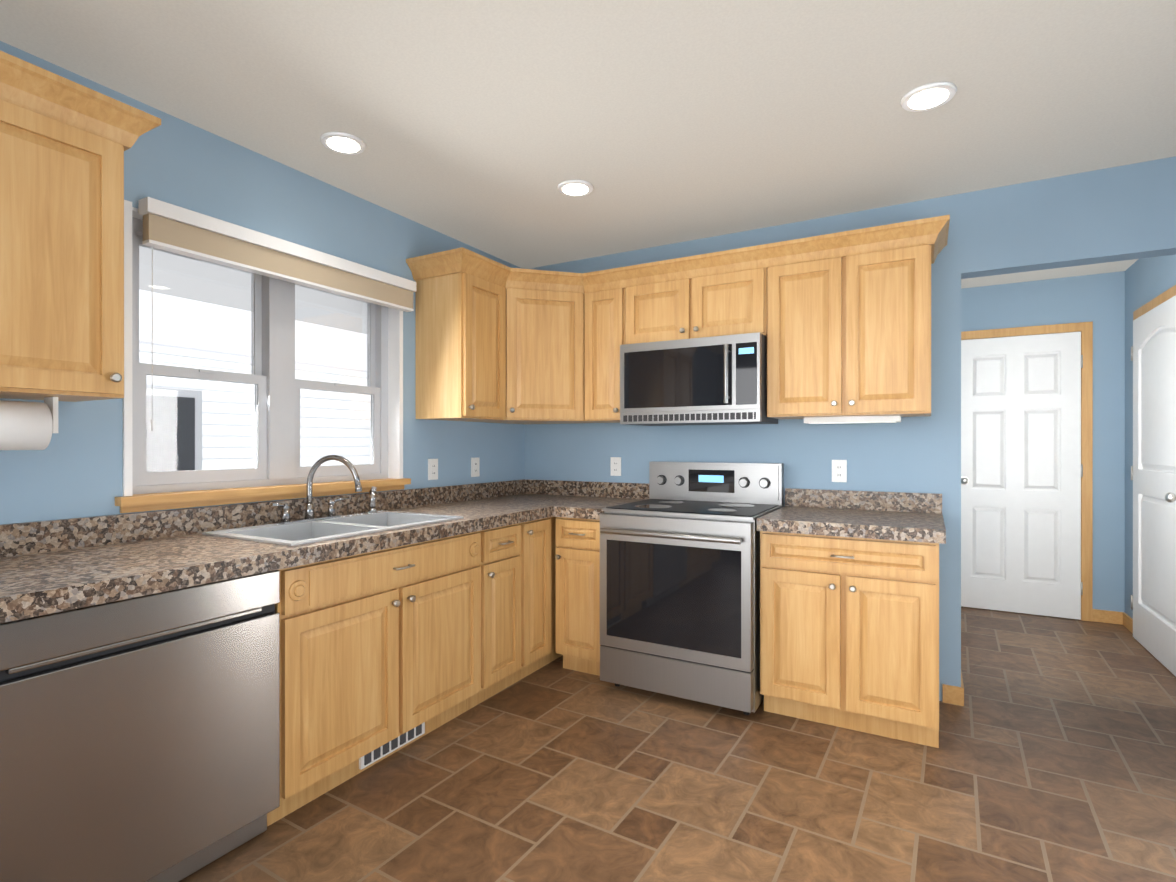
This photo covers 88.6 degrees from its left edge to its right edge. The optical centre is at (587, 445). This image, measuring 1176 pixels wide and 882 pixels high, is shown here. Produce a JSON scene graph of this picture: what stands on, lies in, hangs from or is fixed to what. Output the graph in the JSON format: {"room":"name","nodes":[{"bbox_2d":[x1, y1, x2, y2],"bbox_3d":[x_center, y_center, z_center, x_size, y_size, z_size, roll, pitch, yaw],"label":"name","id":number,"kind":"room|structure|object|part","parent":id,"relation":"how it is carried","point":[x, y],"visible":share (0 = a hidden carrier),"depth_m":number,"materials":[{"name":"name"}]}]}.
{"room":"kitchen","nodes":[
{"label":"kitchen","id":0,"kind":"room"},
{"bbox_2d":[0,41,523,524],"bbox_3d":[-1.787,0.021,1.873,0.160,2.440,5.560,0,0,29],"label":"wall","id":1,"kind":"structure","parent":0,"point":[74,469],"depth_m":2.40,"materials":[{"name":"blue paint"}]},
{"bbox_2d":[0,99,123,401],"bbox_3d":[-1.685,-0.514,1.508,0.370,0.750,0.785,0,0,29],"label":"upper cabinet","id":2,"kind":"object","parent":1,"relation":"attached to","point":[61,261],"visible":1,"depth_m":1.64,"materials":[{"name":"brown wood"}]},
{"bbox_2d":[0,397,57,449],"bbox_3d":[-1.629,-0.062,1.601,0.136,0.152,0.332,0,0,29],"label":"paper towel holder","id":3,"kind":"object","parent":2,"relation":"attached to","point":[28,425],"visible":1,"depth_m":1.65,"materials":[{"name":"white paper"}]},
{"bbox_2d":[0,51,160,150],"bbox_3d":[-1.660,-0.931,1.533,0.388,0.098,0.853,0,0,29],"label":"crown molding","id":4,"kind":"structure","parent":2,"relation":"attached to","point":[33,88],"depth_m":1.64,"materials":[{"name":"brown wood"}]},
{"bbox_2d":[123,200,402,495],"bbox_3d":[-1.348,-0.316,2.641,0.171,1.042,1.254,0,0,29],"label":"window casing","id":5,"kind":"structure","parent":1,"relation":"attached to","point":[395,393],"depth_m":2.17,"materials":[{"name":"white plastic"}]},
{"bbox_2d":[132,217,387,494],"bbox_3d":[-1.375,-0.310,2.656,0.090,1.004,1.204,0,0,29],"label":"window","id":6,"kind":"structure","parent":5,"relation":"attached to","point":[278,333],"depth_m":2.60,"materials":[{"name":"plastic"}]},
{"bbox_3d":[-1.526,-0.310,2.387,0.070,0.912,0.495,0,0,29],"label":"window sash","id":7,"kind":"part","parent":6,"relation":"part of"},
{"bbox_3d":[-1.224,-0.310,2.925,0.070,0.912,0.495,0,0,29],"label":"window sash","id":8,"kind":"part","parent":6,"relation":"part of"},
{"bbox_2d":[115,478,410,512],"bbox_3d":[-1.292,0.203,2.610,0.110,0.056,1.300,0,0,29],"label":"window sill","id":9,"kind":"structure","parent":1,"relation":"attached to","point":[158,501],"depth_m":2.38,"materials":[{"name":"brown wood"}]},
{"bbox_2d":[138,197,415,430],"bbox_3d":[-1.227,-0.450,2.616,0.062,0.800,1.245,0,0,29],"label":"blind valance","id":10,"kind":"object","parent":1,"relation":"attached to","point":[178,229],"visible":1,"depth_m":2.42,"materials":[{"name":"beige fabric"}]},
{"bbox_2d":[428,459,437,479],"bbox_3d":[-0.861,0.135,3.348,0.008,0.116,0.072,0,0,29],"label":"electrical outlet","id":11,"kind":"object","parent":1,"relation":"attached to","point":[432,469],"visible":1,"depth_m":3.34,"materials":[{"name":"white plastic"}]},
{"bbox_2d":[415,272,505,420],"bbox_3d":[-0.679,-0.515,3.300,0.370,0.750,0.355,0,0,29],"label":"upper cabinet","id":12,"kind":"object","parent":1,"relation":"attached to","point":[460,346],"visible":0.96,"depth_m":3.17,"materials":[{"name":"brown wood"}]},
{"bbox_2d":[471,458,479,476],"bbox_3d":[-0.684,0.134,3.662,0.008,0.116,0.072,0,0,29],"label":"electrical outlet","id":13,"kind":"object","parent":1,"relation":"attached to","point":[475,467],"visible":1,"depth_m":3.66,"materials":[{"name":"white plastic"}]},
{"bbox_2d":[466,288,605,423],"bbox_3d":[-0.309,-0.516,3.664,0.659,0.750,0.665,0,0,29],"label":"upper cabinet","id":14,"kind":"object","parent":1,"relation":"attached to","point":[545,357],"visible":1,"depth_m":3.44,"materials":[{"name":"brown wood"}]},
{"bbox_2d":[406,215,949,293],"bbox_3d":[0.385,-0.932,3.038,2.480,0.098,1.076,0,0,29],"label":"crown molding","id":15,"kind":"structure","parent":14,"relation":"attached to","point":[932,232],"depth_m":3.07,"materials":[{"name":"brown wood"}]},
{"bbox_2d":[0,0,1175,288],"bbox_3d":[0.353,-1.229,1.852,3.910,0.060,7.620,0,0,29],"label":"ceiling","id":16,"kind":"structure","parent":0,"point":[486,126],"depth_m":2.07,"materials":[{"name":"white paint"}]},
{"bbox_2d":[320,132,365,154],"bbox_3d":[-0.969,-1.193,2.388,0.170,0.011,0.170,0,0,29],"label":"recessed light","id":17,"kind":"object","parent":16,"relation":"in","point":[343,143],"visible":0.96,"depth_m":2.37,"materials":[{"name":"white plastic"}]},
{"bbox_2d":[557,180,593,196],"bbox_3d":[-0.058,-1.193,2.805,0.170,0.011,0.170,0,0,29],"label":"recessed light","id":18,"kind":"object","parent":16,"relation":"in","point":[575,188],"visible":0.98,"depth_m":2.79,"materials":[{"name":"white plastic"}]},
{"bbox_2d":[900,82,956,111],"bbox_3d":[1.169,-1.193,2.070,0.170,0.011,0.170,0,0,29],"label":"recessed light","id":19,"kind":"object","parent":16,"relation":"in","point":[928,96],"visible":1,"depth_m":2.06,"materials":[{"name":"white plastic"}]},
{"bbox_2d":[179,606,1175,881],"bbox_3d":[0.353,1.271,1.854,3.910,0.060,7.620,0,0,29],"label":"floor","id":20,"kind":"structure","parent":0,"point":[1051,756],"depth_m":2.16,"materials":[{"name":"tile"}]},
{"bbox_2d":[0,570,279,881],"bbox_3d":[-1.410,0.817,1.739,0.624,0.848,0.705,0,0,29],"label":"dishwasher","id":21,"kind":"object","parent":20,"relation":"on","point":[139,738],"visible":0.96,"depth_m":1.56,"materials":[{"name":"silver metal"}]},
{"bbox_2d":[267,531,480,826],"bbox_3d":[-0.980,0.814,2.474,0.654,0.852,0.987,0,0,29],"label":"base cabinet","id":22,"kind":"object","parent":20,"relation":"on","point":[380,655],"visible":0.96,"depth_m":2.21,"materials":[{"name":"brown wood"}]},
{"bbox_2d":[0,479,587,622],"bbox_3d":[-1.097,0.311,2.259,0.660,0.150,3.888,0,0,29],"label":"countertop","id":23,"kind":"structure","parent":22,"relation":"on","point":[52,566],"depth_m":1.96,"materials":[{"name":"stone"}]},
{"bbox_2d":[270,455,376,523],"bbox_3d":[-1.046,0.180,2.581,0.276,0.279,0.539,0,0,29],"label":"faucet","id":24,"kind":"object","parent":23,"relation":"on","point":[331,518],"depth_m":2.55,"materials":[{"name":"silver metal"}]},
{"bbox_2d":[202,455,463,545],"bbox_3d":[-0.989,0.266,2.457,0.520,0.450,0.840,0,0,29],"label":"double-bowl sink","id":25,"kind":"object","parent":23,"relation":"in","point":[286,530],"visible":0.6,"depth_m":2.49,"materials":[{"name":"ceramic"}]},
{"bbox_2d":[467,523,520,710],"bbox_3d":[-0.662,0.814,3.044,0.650,0.852,0.314,0,0,29],"label":"base cabinet","id":26,"kind":"object","parent":20,"relation":"on","point":[500,564],"visible":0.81,"depth_m":2.89,"materials":[{"name":"brown wood"}]},
{"bbox_2d":[508,517,561,686],"bbox_3d":[-0.367,0.813,3.570,0.650,0.852,0.888,0,0,29],"label":"base cabinet","id":27,"kind":"object","parent":20,"relation":"on","point":[538,593],"visible":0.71,"depth_m":3.17,"materials":[{"name":"brown wood"}]},
{"bbox_2d":[555,517,600,675],"bbox_3d":[0.094,0.814,3.447,0.311,0.852,0.650,0,0,29],"label":"base cabinet","id":28,"kind":"object","parent":20,"relation":"on","point":[577,557],"visible":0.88,"depth_m":3.20,"materials":[{"name":"brown wood"}]},
{"bbox_2d":[552,482,648,519],"bbox_3d":[0.109,0.309,3.440,0.288,0.150,0.648,0,0,29],"label":"countertop","id":29,"kind":"structure","parent":28,"relation":"on","point":[573,500],"depth_m":3.69,"materials":[{"name":"stone"}]},
{"bbox_2d":[600,462,783,714],"bbox_3d":[0.542,0.670,3.122,0.765,1.140,0.743,0,0,29],"label":"range oven","id":30,"kind":"object","parent":20,"relation":"on","point":[680,582],"visible":0.96,"depth_m":2.86,"materials":[{"name":"silver metal"}]},
{"bbox_2d":[760,531,938,747],"bbox_3d":[1.226,0.814,2.811,0.705,0.852,0.650,0,0,29],"label":"base cabinet","id":31,"kind":"object","parent":20,"relation":"on","point":[849,632],"visible":0.98,"depth_m":2.54,"materials":[{"name":"brown wood"}]},
{"bbox_2d":[757,488,945,543],"bbox_3d":[1.235,0.310,2.811,0.732,0.150,0.643,0,0,29],"label":"countertop","id":32,"kind":"structure","parent":31,"relation":"on","point":[900,516],"depth_m":2.82,"materials":[{"name":"stone"}]},
{"bbox_2d":[524,156,1175,700],"bbox_3d":[1.156,0.020,3.294,3.540,2.440,0.120,0,0,29],"label":"wall","id":33,"kind":"structure","parent":0,"point":[1125,212],"depth_m":3.16,"materials":[{"name":"blue paint"}]},
{"bbox_2d":[585,288,624,422],"bbox_3d":[0.161,-0.516,3.569,0.261,0.750,0.370,0,0,29],"label":"upper cabinet","id":34,"kind":"object","parent":33,"relation":"attached to","point":[604,325],"visible":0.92,"depth_m":3.43,"materials":[{"name":"brown wood"}]},
{"bbox_2d":[611,457,620,475],"bbox_3d":[0.174,0.134,3.771,0.072,0.116,0.008,0,0,29],"label":"electrical outlet","id":35,"kind":"object","parent":33,"relation":"attached to","point":[615,466],"visible":1,"depth_m":3.77,"materials":[{"name":"white plastic"}]},
{"bbox_2d":[625,268,766,343],"bbox_3d":[0.617,-0.720,3.313,0.780,0.340,0.370,0,0,29],"label":"upper cabinet","id":36,"kind":"object","parent":33,"relation":"attached to","point":[731,303],"visible":0.79,"depth_m":3.16,"materials":[{"name":"brown wood"}]},
{"bbox_2d":[620,332,777,425],"bbox_3d":[0.593,-0.332,3.270,0.758,0.433,0.469,0,0,29],"label":"over-the-range microwave","id":37,"kind":"object","parent":36,"relation":"attached to","point":[717,380],"visible":1,"depth_m":3.09,"materials":[{"name":"silver metal"}]},
{"bbox_2d":[832,460,846,481],"bbox_3d":[1.307,0.135,3.135,0.072,0.116,0.008,0,0,29],"label":"electrical outlet","id":38,"kind":"object","parent":33,"relation":"attached to","point":[839,470],"visible":1,"depth_m":3.13,"materials":[{"name":"white plastic"}]},
{"bbox_2d":[767,245,930,418],"bbox_3d":[1.269,-0.515,2.947,0.712,0.750,0.370,0,0,29],"label":"upper cabinet","id":39,"kind":"object","parent":33,"relation":"attached to","point":[849,335],"visible":1,"depth_m":2.80,"materials":[{"name":"brown wood"}]},
{"bbox_2d":[804,415,900,423],"bbox_3d":[1.288,-0.124,2.948,0.430,0.031,0.090,0,0,29],"label":"under-cabinet light","id":40,"kind":"object","parent":39,"relation":"attached to","point":[856,419],"visible":0.96,"depth_m":2.90,"materials":[{"name":"white plastic"}]},
{"bbox_2d":[952,672,963,705],"bbox_3d":[2.277,1.197,3.764,0.028,0.085,2.060,0,0,29],"label":"baseboard","id":41,"kind":"structure","parent":33,"relation":"attached to","point":[958,692],"depth_m":2.87,"materials":[{"name":"brown wood"}]},
{"bbox_2d":[961,332,1082,619],"bbox_3d":[3.132,0.216,4.414,0.780,2.030,0.108,0,0,29],"label":"hall door","id":42,"kind":"structure","parent":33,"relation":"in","point":[1021,470],"depth_m":4.41,"materials":[{"name":"white paint"}]},
{"bbox_2d":[961,321,1092,621],"bbox_3d":[3.166,0.186,4.448,0.871,2.106,0.020,0,0,29],"label":"door frame","id":43,"kind":"structure","parent":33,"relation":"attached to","point":[1085,329],"depth_m":4.25,"materials":[{"name":"brown wood"}]},
{"bbox_2d":[1120,612,1132,633],"bbox_3d":[3.631,1.196,4.039,0.012,0.085,0.280,0,0,29],"label":"baseboard","id":44,"kind":"structure","parent":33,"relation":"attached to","point":[1125,620],"depth_m":4.08,"materials":[{"name":"brown wood"}]},
{"bbox_2d":[1131,295,1175,675],"bbox_3d":[3.254,0.216,3.469,0.108,2.030,0.960,0,0,29],"label":"door","id":45,"kind":"structure","parent":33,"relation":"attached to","point":[1153,472],"depth_m":3.50,"materials":[{"name":"white paint"}]},
{"bbox_2d":[1133,285,1175,319],"bbox_3d":[3.292,0.186,3.443,0.020,2.106,1.086,0,0,29],"label":"door frame","id":46,"kind":"structure","parent":33,"relation":"attached to","point":[1157,301],"depth_m":3.54,"materials":[{"name":"brown wood"}]},
{"label":"outside","id":47,"kind":"structure","parent":0,"visible":0},
{"bbox_3d":[-6.445,2.262,5.844,11.830,0.050,20.000,0,0,29],"label":"ground","id":48,"kind":"structure","parent":47,"visible":0},
{"bbox_2d":[139,289,370,471],"bbox_3d":[-4.443,0.212,5.864,2.500,4.050,12.000,0,0,29],"label":"neighbouring house","id":49,"kind":"structure","parent":48,"relation":"on","point":[223,441],"depth_m":6.02,"materials":[{"name":"white"}]}
]}

